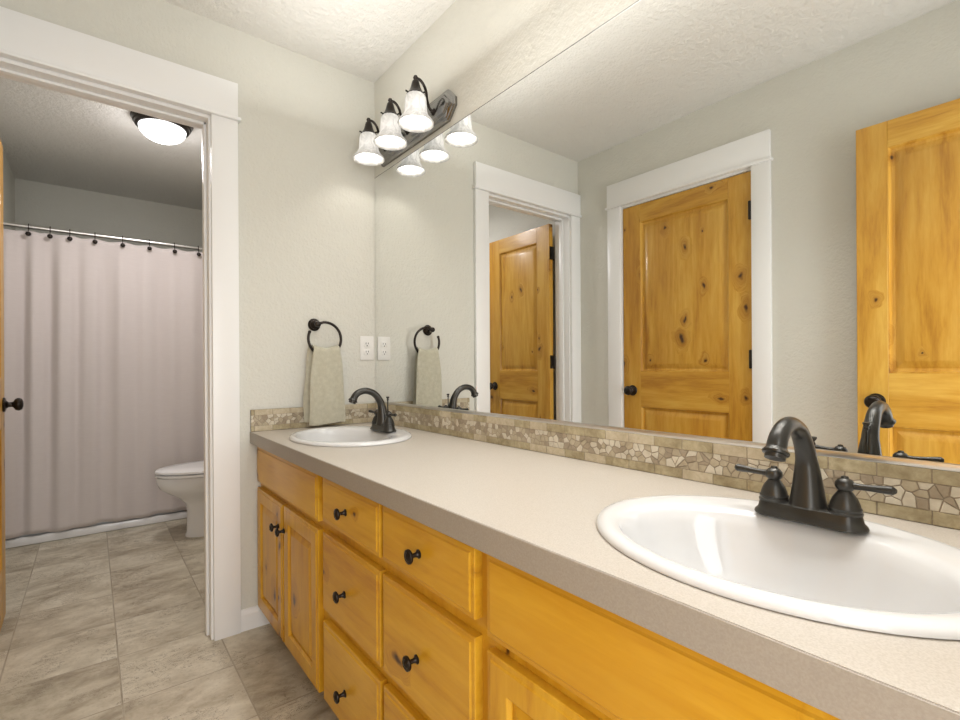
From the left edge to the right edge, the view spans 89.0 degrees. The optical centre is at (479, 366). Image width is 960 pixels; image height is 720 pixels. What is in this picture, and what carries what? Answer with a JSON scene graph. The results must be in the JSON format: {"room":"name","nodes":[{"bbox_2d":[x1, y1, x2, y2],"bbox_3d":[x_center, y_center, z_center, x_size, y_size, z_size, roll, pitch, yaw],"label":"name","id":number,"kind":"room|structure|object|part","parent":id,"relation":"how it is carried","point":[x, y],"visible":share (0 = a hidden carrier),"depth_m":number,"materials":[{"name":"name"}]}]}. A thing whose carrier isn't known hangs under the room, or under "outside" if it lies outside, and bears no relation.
{"room":"bathroom","nodes":[
{"label":"bathroom","id":0,"kind":"room"},
{"bbox_2d":[3,150,14,229],"bbox_3d":[-1.845,-0.142,1.559,0.100,2.440,5.105,0,0,-38],"label":"wall","id":1,"kind":"structure","parent":0,"point":[8,177],"depth_m":3.23,"materials":[{"name":"white paint"}]},
{"bbox_2d":[3,221,202,250],"bbox_3d":[-2.271,-0.858,3.371,1.494,0.059,0.060,0,0,-38],"label":"curtain rod","id":2,"kind":"object","parent":1,"relation":"attached to","point":[10,224],"visible":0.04,"depth_m":3.18,"materials":[{"name":"silver metal"}]},
{"bbox_2d":[25,223,30,235],"bbox_3d":[-2.747,-0.832,2.974,0.028,0.084,0.068,0,0,-38],"label":"curtain hook","id":3,"kind":"object","parent":2,"relation":"hanging from","point":[27,233],"visible":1,"depth_m":2.95,"materials":[{"name":"black metal"}]},
{"bbox_2d":[3,229,203,538],"bbox_3d":[-2.264,0.097,3.350,1.460,1.857,0.066,0,0,-39],"label":"shower curtain","id":4,"kind":"object","parent":3,"relation":"hanging from","point":[103,341],"visible":0.66,"depth_m":3.16,"materials":[{"name":"fabric"}]},
{"bbox_2d":[15,178,202,252],"bbox_3d":[-2.777,-0.137,4.015,1.500,2.440,0.100,0,0,-38],"label":"wall","id":5,"kind":"structure","parent":0,"point":[36,203],"depth_m":3.82,"materials":[{"name":"white paint"}]},
{"bbox_2d":[0,518,338,719],"bbox_3d":[-0.902,1.102,1.182,2.296,0.060,6.860,0,0,-38],"label":"floor","id":6,"kind":"structure","parent":0,"point":[110,625],"depth_m":1.88,"materials":[{"name":"tile"}]},
{"bbox_2d":[5,510,186,548],"bbox_3d":[-2.491,0.872,3.663,1.490,0.420,0.792,0,0,-38],"label":"bathtub","id":7,"kind":"object","parent":6,"relation":"on","point":[23,540],"visible":0.03,"depth_m":3.15,"materials":[{"name":"white ceramic"}]},
{"bbox_2d":[155,460,203,536],"bbox_3d":[-1.698,0.689,3.240,0.767,0.775,0.476,0,0,-38],"label":"toilet","id":8,"kind":"object","parent":6,"relation":"on","point":[184,481],"visible":0.25,"depth_m":3.02,"materials":[{"name":"white ceramic"}]},
{"bbox_3d":[-1.801,0.672,3.158,0.500,0.022,0.372,0,0,-38],"label":"seat","id":9,"kind":"part","parent":8,"relation":"part of","materials":[{"name":"white"}]},
{"bbox_3d":[-1.797,0.646,3.161,0.514,0.030,0.376,0,0,-38],"label":"lid","id":10,"kind":"part","parent":8,"relation":"part of","materials":[{"name":"white"}]},
{"bbox_2d":[257,447,840,719],"bbox_3d":[-0.002,0.689,1.260,0.563,0.756,2.340,0,0,-38],"label":"vanity cabinet","id":11,"kind":"object","parent":6,"relation":"on","point":[389,615],"visible":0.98,"depth_m":0.95,"materials":[{"name":"brown wood"}]},
{"bbox_3d":[-0.805,0.740,1.879,0.009,0.379,0.226,0,0,-38],"label":"raised panel","id":12,"kind":"part","parent":11,"relation":"part of","materials":[{"name":"brown wood"}]},
{"bbox_3d":[-0.802,0.740,1.881,0.022,0.491,0.338,0,0,-38],"label":"cabinet door","id":13,"kind":"part","parent":11,"relation":"part of","materials":[{"name":"brown wood"}]},
{"bbox_3d":[-0.744,0.579,1.765,0.031,0.031,0.031,0,0,-38],"label":"knob","id":14,"kind":"part","parent":11,"relation":"part of","materials":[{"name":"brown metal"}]},
{"bbox_3d":[-0.702,0.579,1.711,0.031,0.031,0.031,0,0,-38],"label":"knob","id":15,"kind":"part","parent":11,"relation":"part of","materials":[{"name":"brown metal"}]},
{"bbox_3d":[-0.588,0.739,1.605,0.009,0.379,0.223,0,0,-38],"label":"raised panel","id":16,"kind":"part","parent":11,"relation":"part of","materials":[{"name":"brown wood"}]},
{"bbox_3d":[-0.585,0.739,1.607,0.022,0.491,0.335,0,0,-38],"label":"cabinet door","id":17,"kind":"part","parent":11,"relation":"part of","materials":[{"name":"brown wood"}]},
{"bbox_3d":[-0.374,0.877,1.301,0.031,0.031,0.031,0,0,-38],"label":"knob","id":18,"kind":"part","parent":11,"relation":"part of","materials":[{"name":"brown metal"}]},
{"bbox_3d":[-0.376,0.612,1.301,0.031,0.031,0.031,0,0,-38],"label":"knob","id":19,"kind":"part","parent":11,"relation":"part of","materials":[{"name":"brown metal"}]},
{"bbox_3d":[-0.371,0.389,1.293,0.031,0.031,0.031,0,0,-38],"label":"knob","id":20,"kind":"part","parent":11,"relation":"part of","materials":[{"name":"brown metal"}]},
{"bbox_3d":[-0.345,0.389,1.303,0.022,0.129,0.364,0,0,-38],"label":"drawer","id":21,"kind":"part","parent":11,"relation":"part of","materials":[{"name":"brown wood"}]},
{"bbox_3d":[-0.344,0.599,1.303,0.022,0.227,0.364,0,0,-38],"label":"drawer","id":22,"kind":"part","parent":11,"relation":"part of","materials":[{"name":"brown wood"}]},
{"bbox_3d":[-0.342,0.863,1.303,0.022,0.232,0.364,0,0,-38],"label":"drawer","id":23,"kind":"part","parent":11,"relation":"part of","materials":[{"name":"brown wood"}]},
{"bbox_3d":[-0.111,0.861,1.012,0.022,0.232,0.351,0,0,-38],"label":"drawer","id":24,"kind":"part","parent":11,"relation":"part of","materials":[{"name":"brown wood"}]},
{"bbox_3d":[-0.144,0.610,1.010,0.031,0.031,0.031,0,0,-38],"label":"knob","id":25,"kind":"part","parent":11,"relation":"part of","materials":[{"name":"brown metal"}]},
{"bbox_3d":[-0.139,0.388,1.002,0.031,0.031,0.031,0,0,-38],"label":"knob","id":26,"kind":"part","parent":11,"relation":"part of","materials":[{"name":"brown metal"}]},
{"bbox_3d":[-0.112,0.598,1.012,0.022,0.227,0.351,0,0,-38],"label":"drawer","id":27,"kind":"part","parent":11,"relation":"part of","materials":[{"name":"brown wood"}]},
{"bbox_3d":[-0.113,0.388,1.012,0.022,0.129,0.351,0,0,-38],"label":"drawer","id":28,"kind":"part","parent":11,"relation":"part of","materials":[{"name":"brown wood"}]},
{"bbox_3d":[-0.174,0.647,1.123,0.019,0.670,2.340,0,0,-38],"label":"frame","id":29,"kind":"part","parent":11,"relation":"part of","materials":[{"name":"brown wood"}]},
{"bbox_3d":[0.122,0.734,0.713,0.009,0.379,0.227,0,0,-38],"label":"raised panel","id":30,"kind":"part","parent":11,"relation":"part of","materials":[{"name":"brown wood"}]},
{"bbox_3d":[0.125,0.734,0.715,0.022,0.491,0.339,0,0,-38],"label":"cabinet door","id":31,"kind":"part","parent":11,"relation":"part of","materials":[{"name":"brown wood"}]},
{"bbox_2d":[250,422,959,719],"bbox_3d":[0.006,0.285,1.266,0.569,0.046,2.342,0,0,-38],"label":"countertop","id":32,"kind":"structure","parent":11,"relation":"on","point":[535,513],"depth_m":0.71,"materials":[{"name":"laminate"}]},
{"bbox_2d":[289,426,411,446],"bbox_3d":[-0.489,0.334,1.853,0.428,0.163,0.530,0,0,-38],"label":"oval sink","id":33,"kind":"object","parent":32,"relation":"in","point":[336,436],"visible":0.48,"depth_m":1.95,"materials":[{"name":"white ceramic"}]},
{"bbox_2d":[348,388,396,431],"bbox_3d":[-0.410,0.167,1.937,0.185,0.172,0.182,0,0,-2],"label":"bathroom faucet","id":34,"kind":"object","parent":32,"relation":"on","point":[382,421],"visible":1,"depth_m":1.90,"materials":[{"name":"brown metal"}]},
{"bbox_3d":[-0.430,0.156,1.904,0.171,0.150,0.056,0,0,-38],"label":"spout","id":35,"kind":"part","parent":34,"relation":"part of","materials":[{"name":"brown metal"}]},
{"bbox_3d":[-0.416,0.201,1.978,0.045,0.058,0.046,0,0,-38],"label":"handle","id":36,"kind":"part","parent":34,"relation":"part of","materials":[{"name":"brown metal"}]},
{"bbox_3d":[-0.385,0.240,1.940,0.058,0.024,0.158,0,0,-38],"label":"plate","id":37,"kind":"part","parent":34,"relation":"part of","materials":[{"name":"brown metal"}]},
{"bbox_3d":[-0.354,0.201,1.901,0.045,0.058,0.046,0,0,-38],"label":"handle","id":38,"kind":"part","parent":34,"relation":"part of","materials":[{"name":"brown metal"}]},
{"bbox_2d":[596,495,959,639],"bbox_3d":[0.422,0.328,0.707,0.428,0.163,0.530,0,0,-38],"label":"oval sink","id":39,"kind":"object","parent":32,"relation":"in","point":[885,579],"visible":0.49,"depth_m":0.73,"materials":[{"name":"white ceramic"}]},
{"bbox_2d":[734,416,896,533],"bbox_3d":[0.501,0.161,0.782,0.185,0.172,0.182,0,0,-2],"label":"bathroom faucet","id":40,"kind":"object","parent":32,"relation":"on","point":[806,504],"visible":1,"depth_m":0.76,"materials":[{"name":"brown metal"}]},
{"bbox_3d":[0.472,0.179,0.851,0.013,0.014,0.053,0,0,-43],"label":"lever","id":41,"kind":"part","parent":40,"relation":"part of","materials":[{"name":"brown metal"}]},
{"bbox_3d":[0.496,0.196,0.824,0.045,0.058,0.046,0,0,-38],"label":"handle","id":42,"kind":"part","parent":40,"relation":"part of","materials":[{"name":"brown metal"}]},
{"bbox_3d":[0.482,0.150,0.750,0.171,0.150,0.056,0,0,-38],"label":"spout","id":43,"kind":"part","parent":40,"relation":"part of","materials":[{"name":"brown metal"}]},
{"bbox_3d":[0.527,0.234,0.785,0.058,0.024,0.158,0,0,-38],"label":"plate","id":44,"kind":"part","parent":40,"relation":"part of","materials":[{"name":"brown metal"}]},
{"bbox_3d":[0.557,0.195,0.746,0.045,0.058,0.046,0,0,-38],"label":"handle","id":45,"kind":"part","parent":40,"relation":"part of","materials":[{"name":"brown metal"}]},
{"bbox_3d":[0.578,0.179,0.718,0.013,0.014,0.053,0,0,-34],"label":"lever","id":46,"kind":"part","parent":40,"relation":"part of","materials":[{"name":"brown metal"}]},
{"bbox_2d":[0,0,375,609],"bbox_3d":[-1.127,-0.147,1.941,1.500,2.440,0.120,0,0,-38],"label":"wall","id":47,"kind":"structure","parent":0,"point":[306,208],"depth_m":2.08,"materials":[{"name":"white paint"}]},
{"bbox_2d":[0,140,23,630],"bbox_3d":[-1.861,0.057,1.863,0.146,2.022,0.656,0,0,-40],"label":"door","id":48,"kind":"structure","parent":47,"relation":"in","point":[17,404],"depth_m":2.06,"materials":[{"name":"brown wood"}]},
{"bbox_3d":[-1.870,0.152,1.859,0.034,0.208,0.412,0,0,-40],"label":"rail","id":49,"kind":"part","parent":48,"relation":"part of","materials":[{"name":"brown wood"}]},
{"bbox_3d":[-1.873,-0.401,1.859,0.033,0.898,0.412,0,0,-40],"label":"panel","id":50,"kind":"part","parent":48,"relation":"part of","materials":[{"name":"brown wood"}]},
{"bbox_3d":[-1.867,0.549,1.859,0.033,0.587,0.412,0,0,-40],"label":"panel","id":51,"kind":"part","parent":48,"relation":"part of","materials":[{"name":"brown wood"}]},
{"bbox_3d":[-1.865,0.955,1.859,0.034,0.225,0.412,0,0,-40],"label":"rail","id":52,"kind":"part","parent":48,"relation":"part of","materials":[{"name":"brown wood"}]},
{"bbox_3d":[-1.998,0.162,2.093,0.065,0.064,0.064,0,0,-40],"label":"knob","id":53,"kind":"part","parent":48,"relation":"part of","materials":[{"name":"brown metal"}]},
{"bbox_2d":[0,6,240,640],"bbox_3d":[-1.355,-0.030,1.739,0.910,2.209,0.152,0,0,-38],"label":"door frame","id":54,"kind":"structure","parent":47,"relation":"attached to","point":[34,51],"depth_m":1.92,"materials":[{"name":"white paint"}]},
{"bbox_3d":[-1.011,0.043,1.944,0.095,2.060,0.019,0,0,-38],"label":"casing leg","id":55,"kind":"part","parent":54,"relation":"part of","materials":[{"name":"white paint"}]},
{"bbox_2d":[241,605,269,631],"bbox_3d":[-0.916,1.030,2.019,0.136,0.085,0.013,0,0,-38],"label":"baseboard","id":56,"kind":"structure","parent":47,"relation":"attached to","point":[253,617],"depth_m":2.00,"materials":[{"name":"white paint"}]},
{"bbox_2d":[250,403,375,431],"bbox_3d":[-0.719,0.221,2.180,0.565,0.090,0.010,0,0,-38],"label":"side splash","id":57,"kind":"object","parent":47,"relation":"attached to","point":[277,418],"visible":0.69,"depth_m":2.10,"materials":[{"name":"stone"}]},
{"bbox_2d":[307,318,341,351],"bbox_3d":[-0.695,-0.129,2.171,0.159,0.171,0.059,0,0,-38],"label":"towel ring","id":58,"kind":"object","parent":47,"relation":"attached to","point":[313,324],"visible":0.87,"depth_m":2.15,"materials":[{"name":"black metal"}]},
{"bbox_2d":[360,336,373,359],"bbox_3d":[-0.538,-0.088,2.328,0.070,0.114,0.008,0,0,-38],"label":"wall outlet","id":59,"kind":"object","parent":47,"relation":"attached to","point":[366,342],"visible":1,"depth_m":2.33,"materials":[{"name":"white plastic"}]},
{"bbox_2d":[364,341,369,346],"bbox_3d":[-0.537,-0.108,2.326,0.033,0.027,0.004,0,0,-38],"label":"socket","id":60,"kind":"object","parent":59,"relation":"attached to","point":[366,343],"depth_m":2.32,"materials":[{"name":"white plastic"}]},
{"bbox_2d":[364,349,369,354],"bbox_3d":[-0.537,-0.069,2.326,0.033,0.027,0.004,0,0,-38],"label":"socket","id":61,"kind":"object","parent":59,"relation":"attached to","point":[366,351],"depth_m":2.32,"materials":[{"name":"white plastic"}]},
{"bbox_2d":[0,0,455,209],"bbox_3d":[-0.917,-1.398,1.182,2.296,0.060,6.860,0,0,-38],"label":"ceiling","id":62,"kind":"structure","parent":0,"point":[47,136],"depth_m":2.60,"materials":[{"name":"white paint"}]},
{"bbox_2d":[130,111,193,144],"bbox_3d":[-1.759,-1.304,2.709,0.296,0.117,0.296,0,0,-38],"label":"ceiling light","id":63,"kind":"object","parent":62,"relation":"attached to","point":[161,131],"visible":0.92,"depth_m":2.65,"materials":[{"name":"white glass"}]},
{"bbox_2d":[303,345,344,424],"bbox_3d":[-0.685,0.078,2.155,0.172,0.349,0.068,0,0,-38],"label":"hand towel","id":64,"kind":"object","parent":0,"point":[323,396],"visible":1,"depth_m":2.13,"materials":[{"name":"fabric"}]},
{"bbox_2d":[374,0,958,464],"bbox_3d":[-0.048,-0.153,1.867,0.096,2.440,6.860,0,0,-38],"label":"wall","id":65,"kind":"structure","parent":0,"point":[476,50],"depth_m":1.70,"materials":[{"name":"white paint"}]},
{"bbox_2d":[353,75,456,166],"bbox_3d":[-0.351,-1.010,2.020,0.179,0.186,0.630,0,0,-38],"label":"vanity light","id":66,"kind":"object","parent":65,"relation":"attached to","point":[420,119],"visible":1,"depth_m":1.97,"materials":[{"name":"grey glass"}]},
{"bbox_3d":[-0.492,-0.972,2.163,0.137,0.112,0.137,0,0,-38],"label":"lamp shade","id":67,"kind":"part","parent":66,"relation":"part of","materials":[{"name":"white glass"}]},
{"bbox_3d":[-0.465,-1.038,2.185,0.091,0.128,0.028,0,0,-38],"label":"arm","id":68,"kind":"part","parent":66,"relation":"part of","materials":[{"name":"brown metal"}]},
{"bbox_3d":[-0.367,-0.973,2.006,0.137,0.112,0.137,0,0,-38],"label":"lamp shade","id":69,"kind":"part","parent":66,"relation":"part of","materials":[{"name":"white glass"}]},
{"bbox_3d":[-0.340,-1.039,2.029,0.091,0.128,0.028,0,0,-38],"label":"arm","id":70,"kind":"part","parent":66,"relation":"part of","materials":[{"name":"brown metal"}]},
{"bbox_3d":[-0.243,-0.973,1.849,0.137,0.112,0.137,0,0,-38],"label":"lamp shade","id":71,"kind":"part","parent":66,"relation":"part of","materials":[{"name":"white glass"}]},
{"bbox_3d":[-0.293,-0.994,2.066,0.031,0.120,0.630,0,0,-38],"label":"plate","id":72,"kind":"part","parent":66,"relation":"part of","materials":[{"name":"grey metal"}]},
{"bbox_3d":[-0.216,-1.039,1.872,0.091,0.128,0.028,0,0,-38],"label":"arm","id":73,"kind":"part","parent":66,"relation":"part of","materials":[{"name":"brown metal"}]},
{"bbox_2d":[375,0,959,471],"bbox_3d":[0.221,-0.372,1.441,0.009,1.083,2.339,0,0,-38],"label":"wall mirror","id":74,"kind":"object","parent":65,"relation":"attached to","point":[727,220],"visible":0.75,"depth_m":1.09,"materials":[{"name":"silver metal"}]},
{"bbox_2d":[376,403,959,529],"bbox_3d":[0.228,0.215,1.436,0.010,0.090,2.329,0,0,-38],"label":"backsplash","id":75,"kind":"structure","parent":65,"relation":"attached to","point":[924,495],"depth_m":1.09,"materials":[{"name":"stone"}]}
]}

